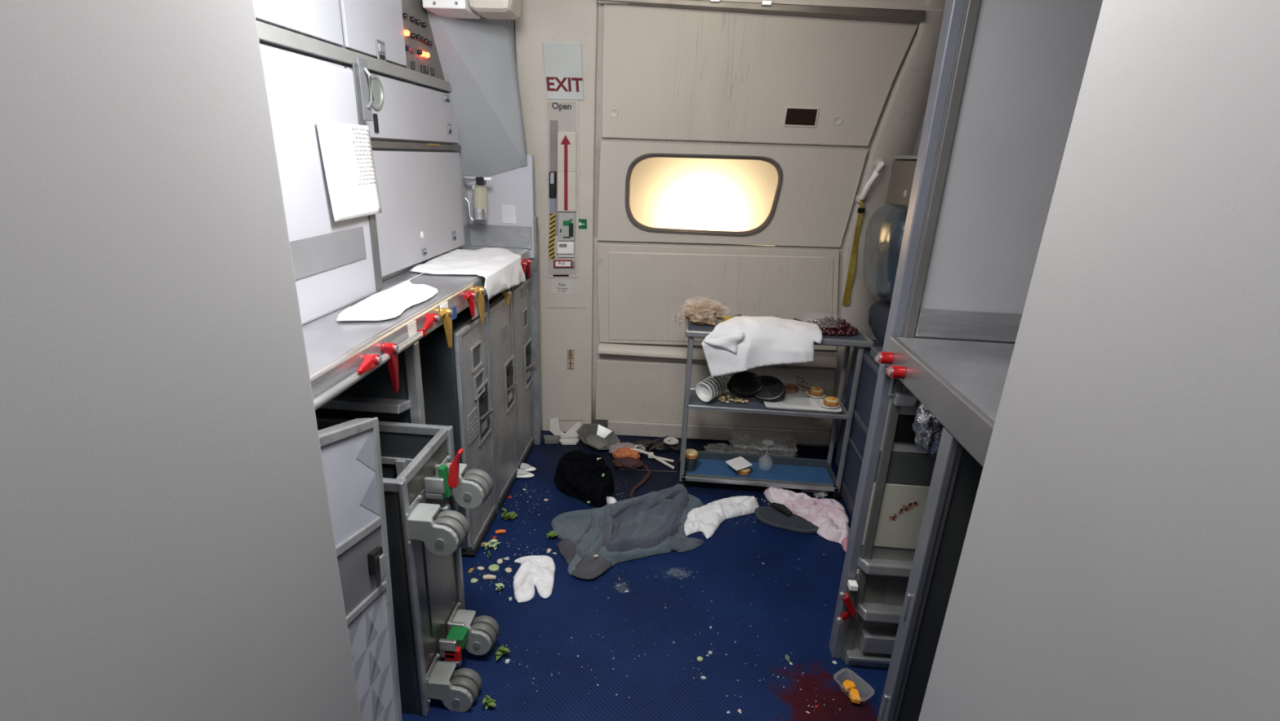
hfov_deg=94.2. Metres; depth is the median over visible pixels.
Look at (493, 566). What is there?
scrap
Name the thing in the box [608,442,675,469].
pouch
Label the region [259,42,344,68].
light strip
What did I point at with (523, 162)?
trim
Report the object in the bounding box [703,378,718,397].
bowl
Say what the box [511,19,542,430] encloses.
trim
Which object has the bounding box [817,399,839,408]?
dessert plate
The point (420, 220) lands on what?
upper cabinet
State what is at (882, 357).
latch
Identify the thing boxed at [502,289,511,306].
latch
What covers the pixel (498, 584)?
scrap
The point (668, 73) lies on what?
door
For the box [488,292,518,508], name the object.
cart
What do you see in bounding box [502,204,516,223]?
placard
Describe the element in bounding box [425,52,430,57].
warning light
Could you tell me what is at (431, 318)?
latch
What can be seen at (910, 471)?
cart
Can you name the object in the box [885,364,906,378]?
latch
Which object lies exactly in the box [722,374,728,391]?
bowl
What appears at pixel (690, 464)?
cup
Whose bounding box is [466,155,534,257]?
wall
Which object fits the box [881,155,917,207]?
box
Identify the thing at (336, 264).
door
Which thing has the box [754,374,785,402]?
dish
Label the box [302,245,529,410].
countertop
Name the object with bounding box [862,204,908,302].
bag
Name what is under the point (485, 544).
scrap
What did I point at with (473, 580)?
scrap
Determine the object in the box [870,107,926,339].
wall
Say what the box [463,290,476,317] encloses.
latch
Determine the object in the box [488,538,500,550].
scrap
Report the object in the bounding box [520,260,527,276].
latch
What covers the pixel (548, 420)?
trim
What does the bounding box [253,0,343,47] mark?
upper cabinet
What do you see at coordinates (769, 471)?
shelf
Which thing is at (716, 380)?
bowl
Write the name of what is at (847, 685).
orange piece
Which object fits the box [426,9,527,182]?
wall
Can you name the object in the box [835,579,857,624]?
latch
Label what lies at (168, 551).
wall
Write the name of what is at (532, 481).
crumbs
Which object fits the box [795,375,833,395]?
herb sprigs
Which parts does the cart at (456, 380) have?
door, clip plate, door frame, clip plate, latch frame, handle, lock plate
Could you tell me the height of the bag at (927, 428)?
0.186 m
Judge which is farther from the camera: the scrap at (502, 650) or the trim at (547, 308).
the trim at (547, 308)
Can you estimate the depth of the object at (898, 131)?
2.81 m
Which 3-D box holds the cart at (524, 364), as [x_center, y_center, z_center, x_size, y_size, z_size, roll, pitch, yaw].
[-1.002,0.052,3.173,0.842,0.973,0.335,4,19,3]
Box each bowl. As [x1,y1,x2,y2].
[576,423,620,449]
[695,382,712,401]
[700,380,715,399]
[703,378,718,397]
[706,377,720,395]
[708,375,724,394]
[718,375,726,392]
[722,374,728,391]
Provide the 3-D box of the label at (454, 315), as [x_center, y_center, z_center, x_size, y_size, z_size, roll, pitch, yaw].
[-0.649,-0.163,2.070,0.002,0.040,0.055,4,19,3]
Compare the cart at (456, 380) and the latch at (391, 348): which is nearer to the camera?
the latch at (391, 348)
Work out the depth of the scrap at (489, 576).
2.37 m
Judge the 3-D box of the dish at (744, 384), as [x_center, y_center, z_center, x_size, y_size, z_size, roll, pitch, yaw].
[0.531,0.123,2.994,0.182,0.122,0.133,4,19,3]
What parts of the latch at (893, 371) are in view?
lever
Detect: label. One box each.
[427,143,439,146]
[451,306,457,319]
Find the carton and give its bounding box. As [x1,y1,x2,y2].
[549,417,581,444]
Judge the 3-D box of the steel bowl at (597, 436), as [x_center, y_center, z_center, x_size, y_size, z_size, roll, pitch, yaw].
[-0.243,0.452,3.487,0.246,0.116,0.197,7,19,12]
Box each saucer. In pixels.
[632,439,653,448]
[648,440,671,450]
[663,437,678,444]
[667,442,686,451]
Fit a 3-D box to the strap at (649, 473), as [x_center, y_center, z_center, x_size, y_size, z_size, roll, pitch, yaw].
[0.007,0.637,3.111,0.065,0.014,0.366,6,19,11]
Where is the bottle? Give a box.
[472,185,488,208]
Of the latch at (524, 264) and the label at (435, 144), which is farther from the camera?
the latch at (524, 264)
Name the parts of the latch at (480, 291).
lever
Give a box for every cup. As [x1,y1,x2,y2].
[471,208,487,219]
[684,457,697,471]
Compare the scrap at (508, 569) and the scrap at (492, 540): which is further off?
the scrap at (492, 540)
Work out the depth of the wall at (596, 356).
3.19 m
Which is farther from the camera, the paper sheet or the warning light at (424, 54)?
the warning light at (424, 54)
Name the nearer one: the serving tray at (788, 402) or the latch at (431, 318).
the latch at (431, 318)
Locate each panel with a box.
[401,0,444,80]
[840,0,1102,657]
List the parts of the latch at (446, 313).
lever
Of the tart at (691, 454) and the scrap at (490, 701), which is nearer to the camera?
the scrap at (490, 701)
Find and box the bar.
[313,328,426,409]
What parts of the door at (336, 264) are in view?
latch plate, handle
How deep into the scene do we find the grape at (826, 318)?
2.85 m
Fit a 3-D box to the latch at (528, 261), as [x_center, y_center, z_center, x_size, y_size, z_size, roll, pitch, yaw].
[-0.562,-0.455,2.969,0.038,0.099,0.054,4,19,3]
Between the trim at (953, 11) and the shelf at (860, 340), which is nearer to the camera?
the trim at (953, 11)
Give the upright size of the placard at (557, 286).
0.068 m
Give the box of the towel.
[336,272,438,320]
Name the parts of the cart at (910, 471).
sill, shadow plate, rail, rail, hook plate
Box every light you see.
[404,30,409,35]
[420,51,426,57]
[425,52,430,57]
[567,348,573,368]
[761,0,772,6]
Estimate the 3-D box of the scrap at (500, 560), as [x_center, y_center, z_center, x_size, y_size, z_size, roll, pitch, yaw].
[-0.583,0.834,2.473,0.024,0.007,0.028,-4,20,-19]
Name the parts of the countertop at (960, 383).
splash plate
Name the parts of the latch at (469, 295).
lever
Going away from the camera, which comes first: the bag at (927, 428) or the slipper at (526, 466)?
the bag at (927, 428)
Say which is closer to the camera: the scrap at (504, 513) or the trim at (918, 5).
the trim at (918, 5)
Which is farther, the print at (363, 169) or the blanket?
the blanket
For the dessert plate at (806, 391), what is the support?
on the trolley
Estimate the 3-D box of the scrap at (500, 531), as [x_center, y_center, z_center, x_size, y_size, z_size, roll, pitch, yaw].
[-0.623,0.763,2.657,0.045,0.018,0.018,-1,19,-11]
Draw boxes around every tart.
[685,448,698,459]
[735,466,751,475]
[808,386,823,396]
[823,395,839,407]
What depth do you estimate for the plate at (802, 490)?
3.07 m
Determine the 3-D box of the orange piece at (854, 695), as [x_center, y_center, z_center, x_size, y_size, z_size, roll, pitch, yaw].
[0.682,1.068,1.894,0.032,0.020,0.046,4,19,3]
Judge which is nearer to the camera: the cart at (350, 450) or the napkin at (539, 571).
the cart at (350, 450)
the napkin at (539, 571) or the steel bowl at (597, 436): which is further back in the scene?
the steel bowl at (597, 436)
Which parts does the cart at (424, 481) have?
edge rail, mount plate, plate, mount plate, brake arm, brake knob, brake arm, mount plate, brake arm, brake knob, mount plate, edge rail, brake arm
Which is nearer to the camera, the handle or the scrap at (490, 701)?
the scrap at (490, 701)
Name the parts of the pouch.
orange panel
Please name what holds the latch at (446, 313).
attached to the countertop at (335, 350)
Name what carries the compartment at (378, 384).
on the floor
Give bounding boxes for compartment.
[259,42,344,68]
[315,341,426,424]
[342,64,458,144]
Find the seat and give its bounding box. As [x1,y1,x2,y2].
[835,339,883,518]
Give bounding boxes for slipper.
[516,468,533,477]
[520,462,536,471]
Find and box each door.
[260,46,382,324]
[595,4,919,445]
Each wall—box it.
[0,0,361,720]
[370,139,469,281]
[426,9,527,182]
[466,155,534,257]
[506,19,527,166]
[591,3,919,448]
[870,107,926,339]
[876,426,982,720]
[918,0,1279,720]
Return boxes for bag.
[682,300,725,324]
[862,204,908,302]
[912,402,943,455]
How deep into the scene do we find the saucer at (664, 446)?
3.45 m
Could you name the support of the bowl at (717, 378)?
on the trolley
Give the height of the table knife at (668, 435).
0.002 m
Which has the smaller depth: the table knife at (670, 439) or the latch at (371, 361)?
the latch at (371, 361)
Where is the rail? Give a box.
[319,395,410,413]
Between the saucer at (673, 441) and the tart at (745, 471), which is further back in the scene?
the saucer at (673, 441)
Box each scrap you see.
[470,577,478,582]
[480,541,491,549]
[482,694,496,709]
[483,573,496,579]
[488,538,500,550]
[488,564,499,570]
[494,644,511,660]
[495,528,506,533]
[495,582,504,590]
[497,558,502,564]
[501,507,511,518]
[504,567,511,572]
[505,511,517,519]
[546,530,559,537]
[606,496,617,504]
[697,656,702,661]
[785,653,790,661]
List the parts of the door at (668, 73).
latch plate, kick panel, panel, sill panel, raised panel, window panel, panel, port glass, port frame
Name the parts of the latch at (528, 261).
lever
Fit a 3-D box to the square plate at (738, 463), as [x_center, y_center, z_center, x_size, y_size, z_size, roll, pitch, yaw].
[0.517,0.542,3.116,0.103,0.020,0.104,-7,21,-26]
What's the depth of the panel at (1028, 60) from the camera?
1.51 m
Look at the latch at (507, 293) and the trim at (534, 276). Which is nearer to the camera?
the latch at (507, 293)
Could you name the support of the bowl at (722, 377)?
on the bowl at (717, 378)
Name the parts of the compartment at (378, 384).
edge post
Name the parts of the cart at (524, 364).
lock plate, latch frame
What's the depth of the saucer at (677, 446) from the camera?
3.45 m
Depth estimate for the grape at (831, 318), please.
2.85 m
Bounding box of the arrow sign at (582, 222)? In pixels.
[578,218,586,229]
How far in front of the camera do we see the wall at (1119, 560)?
0.57 m
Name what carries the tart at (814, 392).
on the dessert plate at (806, 391)
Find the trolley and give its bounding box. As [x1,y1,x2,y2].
[676,318,873,500]
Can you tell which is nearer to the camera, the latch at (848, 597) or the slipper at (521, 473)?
the latch at (848, 597)
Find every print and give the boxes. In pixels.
[351,127,376,183]
[503,207,514,222]
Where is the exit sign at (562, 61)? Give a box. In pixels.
[542,41,583,100]
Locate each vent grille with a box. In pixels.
[467,406,478,444]
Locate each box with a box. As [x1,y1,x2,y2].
[422,0,520,19]
[722,314,742,321]
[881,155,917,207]
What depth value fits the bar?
1.42 m
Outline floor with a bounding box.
[401,430,888,720]
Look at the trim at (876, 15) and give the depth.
2.49 m
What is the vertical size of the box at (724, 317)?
0.062 m
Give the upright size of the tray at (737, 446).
0.071 m
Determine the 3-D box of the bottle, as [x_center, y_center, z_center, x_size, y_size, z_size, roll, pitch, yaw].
[-0.778,-0.794,2.895,0.072,0.115,0.072,4,19,3]
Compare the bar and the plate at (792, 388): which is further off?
the plate at (792, 388)
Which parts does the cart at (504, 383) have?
latch frame, handle, lock plate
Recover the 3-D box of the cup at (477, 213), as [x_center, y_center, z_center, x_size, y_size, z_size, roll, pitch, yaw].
[-0.786,-0.722,2.921,0.072,0.050,0.072,4,19,3]
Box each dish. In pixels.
[727,371,762,398]
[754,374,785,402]
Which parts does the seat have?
rail, rail, rail, rail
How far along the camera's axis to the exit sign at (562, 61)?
2.76 m
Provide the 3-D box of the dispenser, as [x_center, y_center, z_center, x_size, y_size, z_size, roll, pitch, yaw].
[-0.787,-0.787,2.898,0.142,0.219,0.072,4,19,3]
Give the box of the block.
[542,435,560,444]
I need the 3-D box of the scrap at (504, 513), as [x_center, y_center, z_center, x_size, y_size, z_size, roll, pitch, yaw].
[-0.620,0.714,2.765,0.066,0.033,0.073,4,19,3]
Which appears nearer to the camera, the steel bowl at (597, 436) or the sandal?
the sandal
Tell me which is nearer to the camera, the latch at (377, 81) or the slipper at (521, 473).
the latch at (377, 81)
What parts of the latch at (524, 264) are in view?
lever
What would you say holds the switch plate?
attached to the box at (903, 169)
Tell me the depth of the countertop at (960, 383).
1.47 m
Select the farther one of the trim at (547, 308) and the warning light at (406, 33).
the trim at (547, 308)
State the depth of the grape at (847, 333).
2.83 m
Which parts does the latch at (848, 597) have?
arm, arm, mount plate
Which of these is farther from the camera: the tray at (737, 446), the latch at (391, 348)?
the tray at (737, 446)
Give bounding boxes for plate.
[725,456,751,470]
[783,382,799,394]
[799,488,817,492]
[804,390,826,398]
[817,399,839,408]
[903,190,907,196]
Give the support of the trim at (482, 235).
attached to the wall at (515, 187)
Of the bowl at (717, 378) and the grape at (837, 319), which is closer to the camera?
the grape at (837, 319)
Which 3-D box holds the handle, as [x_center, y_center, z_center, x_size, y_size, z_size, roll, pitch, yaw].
[1.119,-0.875,2.904,0.087,0.222,0.124,-16,26,-42]
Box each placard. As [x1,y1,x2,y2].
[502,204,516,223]
[545,100,578,277]
[551,280,573,293]
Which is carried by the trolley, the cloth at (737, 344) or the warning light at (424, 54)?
the cloth at (737, 344)
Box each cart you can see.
[315,416,499,715]
[318,417,402,720]
[417,301,497,555]
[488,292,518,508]
[512,278,535,468]
[844,377,937,668]
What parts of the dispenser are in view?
arm, lever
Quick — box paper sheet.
[315,120,382,221]
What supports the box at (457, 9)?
attached to the wall at (474, 54)
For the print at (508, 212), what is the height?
0.071 m
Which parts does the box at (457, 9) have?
white plate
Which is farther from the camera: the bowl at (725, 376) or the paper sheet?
the bowl at (725, 376)
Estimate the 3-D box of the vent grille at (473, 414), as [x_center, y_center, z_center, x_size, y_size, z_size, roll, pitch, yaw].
[-0.669,0.261,2.385,0.005,0.120,0.100,4,19,3]
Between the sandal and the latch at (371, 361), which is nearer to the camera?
the latch at (371, 361)
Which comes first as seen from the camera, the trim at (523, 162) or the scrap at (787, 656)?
the scrap at (787, 656)
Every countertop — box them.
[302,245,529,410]
[884,308,1022,466]
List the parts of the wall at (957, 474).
trim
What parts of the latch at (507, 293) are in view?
lever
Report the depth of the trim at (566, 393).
3.13 m
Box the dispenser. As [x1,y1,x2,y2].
[462,174,492,221]
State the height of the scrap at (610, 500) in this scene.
0.033 m
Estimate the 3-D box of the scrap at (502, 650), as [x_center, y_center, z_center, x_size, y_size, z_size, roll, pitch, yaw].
[-0.468,0.980,2.011,0.057,0.032,0.051,-10,22,-31]
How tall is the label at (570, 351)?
0.124 m
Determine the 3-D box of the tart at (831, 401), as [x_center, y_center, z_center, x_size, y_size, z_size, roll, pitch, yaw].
[0.945,0.198,2.934,0.078,0.043,0.077,4,19,3]
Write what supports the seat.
attached to the wall at (915, 153)
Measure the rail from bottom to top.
0.027 m
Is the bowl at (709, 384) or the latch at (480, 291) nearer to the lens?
the latch at (480, 291)
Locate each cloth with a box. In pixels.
[408,247,525,300]
[701,315,822,377]
[764,486,849,551]
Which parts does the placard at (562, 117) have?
red frame, white handle, handle, indicator plate, selector lever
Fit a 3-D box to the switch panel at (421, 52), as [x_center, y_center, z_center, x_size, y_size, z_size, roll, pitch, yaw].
[-0.860,-1.337,2.421,0.040,0.378,0.500,4,19,3]
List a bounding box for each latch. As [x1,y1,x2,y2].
[357,353,382,373]
[368,74,384,110]
[381,342,399,393]
[422,312,439,331]
[437,307,453,348]
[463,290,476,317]
[472,285,485,323]
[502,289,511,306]
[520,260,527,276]
[523,258,531,278]
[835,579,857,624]
[875,351,893,364]
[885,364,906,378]
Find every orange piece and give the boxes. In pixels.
[842,679,855,691]
[848,688,861,703]
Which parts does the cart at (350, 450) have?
panel, latch panel, panel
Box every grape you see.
[821,320,826,324]
[822,316,828,321]
[828,315,834,321]
[831,330,836,335]
[835,317,840,323]
[845,330,850,336]
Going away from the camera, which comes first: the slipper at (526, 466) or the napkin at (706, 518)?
the napkin at (706, 518)
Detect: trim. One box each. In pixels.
[256,20,452,92]
[370,140,461,151]
[459,223,471,249]
[464,287,518,513]
[469,223,532,248]
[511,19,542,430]
[514,0,598,431]
[528,216,541,444]
[546,307,586,308]
[548,419,584,420]
[598,0,924,24]
[598,0,943,11]
[828,0,966,657]
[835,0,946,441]
[841,0,981,660]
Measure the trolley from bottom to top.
0.854 m
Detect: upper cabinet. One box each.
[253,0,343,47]
[338,0,406,67]
[372,148,464,277]
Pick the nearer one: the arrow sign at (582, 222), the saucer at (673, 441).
the arrow sign at (582, 222)
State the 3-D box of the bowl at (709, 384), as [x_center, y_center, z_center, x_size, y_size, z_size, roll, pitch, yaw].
[0.338,0.147,2.965,0.040,0.105,0.106,-16,26,-43]
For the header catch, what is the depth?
2.48 m
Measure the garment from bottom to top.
0.118 m
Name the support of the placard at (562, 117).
attached to the wall at (596, 356)
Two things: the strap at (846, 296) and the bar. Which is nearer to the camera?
the bar
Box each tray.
[729,438,795,457]
[763,395,842,413]
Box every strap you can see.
[629,464,651,497]
[841,200,865,305]
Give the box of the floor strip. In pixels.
[618,468,677,471]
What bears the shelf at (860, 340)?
attached to the trolley
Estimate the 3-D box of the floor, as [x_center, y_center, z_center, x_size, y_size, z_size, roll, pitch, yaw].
[0.003,1.264,1.385,3.800,0.050,5.000,4,19,3]
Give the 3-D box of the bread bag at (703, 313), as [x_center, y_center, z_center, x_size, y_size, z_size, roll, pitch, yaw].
[0.299,-0.238,2.921,0.284,0.154,0.162,4,19,3]
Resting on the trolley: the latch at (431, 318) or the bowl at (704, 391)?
the bowl at (704, 391)
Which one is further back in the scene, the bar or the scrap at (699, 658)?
the scrap at (699, 658)
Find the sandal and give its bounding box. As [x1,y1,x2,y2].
[754,502,818,533]
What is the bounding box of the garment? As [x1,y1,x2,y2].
[554,449,613,507]
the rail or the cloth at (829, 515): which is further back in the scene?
the cloth at (829, 515)
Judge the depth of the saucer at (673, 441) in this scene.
3.49 m
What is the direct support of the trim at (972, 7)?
attached to the panel at (1028, 60)
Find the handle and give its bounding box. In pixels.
[855,158,884,204]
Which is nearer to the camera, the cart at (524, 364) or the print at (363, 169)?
the print at (363, 169)
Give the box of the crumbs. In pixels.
[475,480,840,713]
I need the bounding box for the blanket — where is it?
[551,483,703,579]
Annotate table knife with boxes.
[641,435,668,444]
[649,439,671,449]
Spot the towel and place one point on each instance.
(391, 302)
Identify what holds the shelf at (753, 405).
attached to the trolley
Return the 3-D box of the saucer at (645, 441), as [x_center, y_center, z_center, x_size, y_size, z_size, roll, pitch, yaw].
[0.011,0.492,3.483,0.137,0.046,0.098,4,19,3]
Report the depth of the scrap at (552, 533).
2.62 m
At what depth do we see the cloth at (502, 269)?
2.54 m
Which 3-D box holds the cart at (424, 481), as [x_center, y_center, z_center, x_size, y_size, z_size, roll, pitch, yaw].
[-1.003,0.611,1.842,1.062,0.825,0.360,4,19,3]
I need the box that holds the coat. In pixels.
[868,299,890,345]
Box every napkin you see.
[512,555,555,602]
[684,495,759,538]
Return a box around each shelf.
[684,457,833,484]
[687,320,867,347]
[688,390,845,414]
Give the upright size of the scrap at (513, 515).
0.032 m
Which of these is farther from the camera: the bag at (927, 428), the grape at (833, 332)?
the grape at (833, 332)
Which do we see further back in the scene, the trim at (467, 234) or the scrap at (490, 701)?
the trim at (467, 234)
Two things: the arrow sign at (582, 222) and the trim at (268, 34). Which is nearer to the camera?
the trim at (268, 34)
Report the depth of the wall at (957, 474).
1.40 m

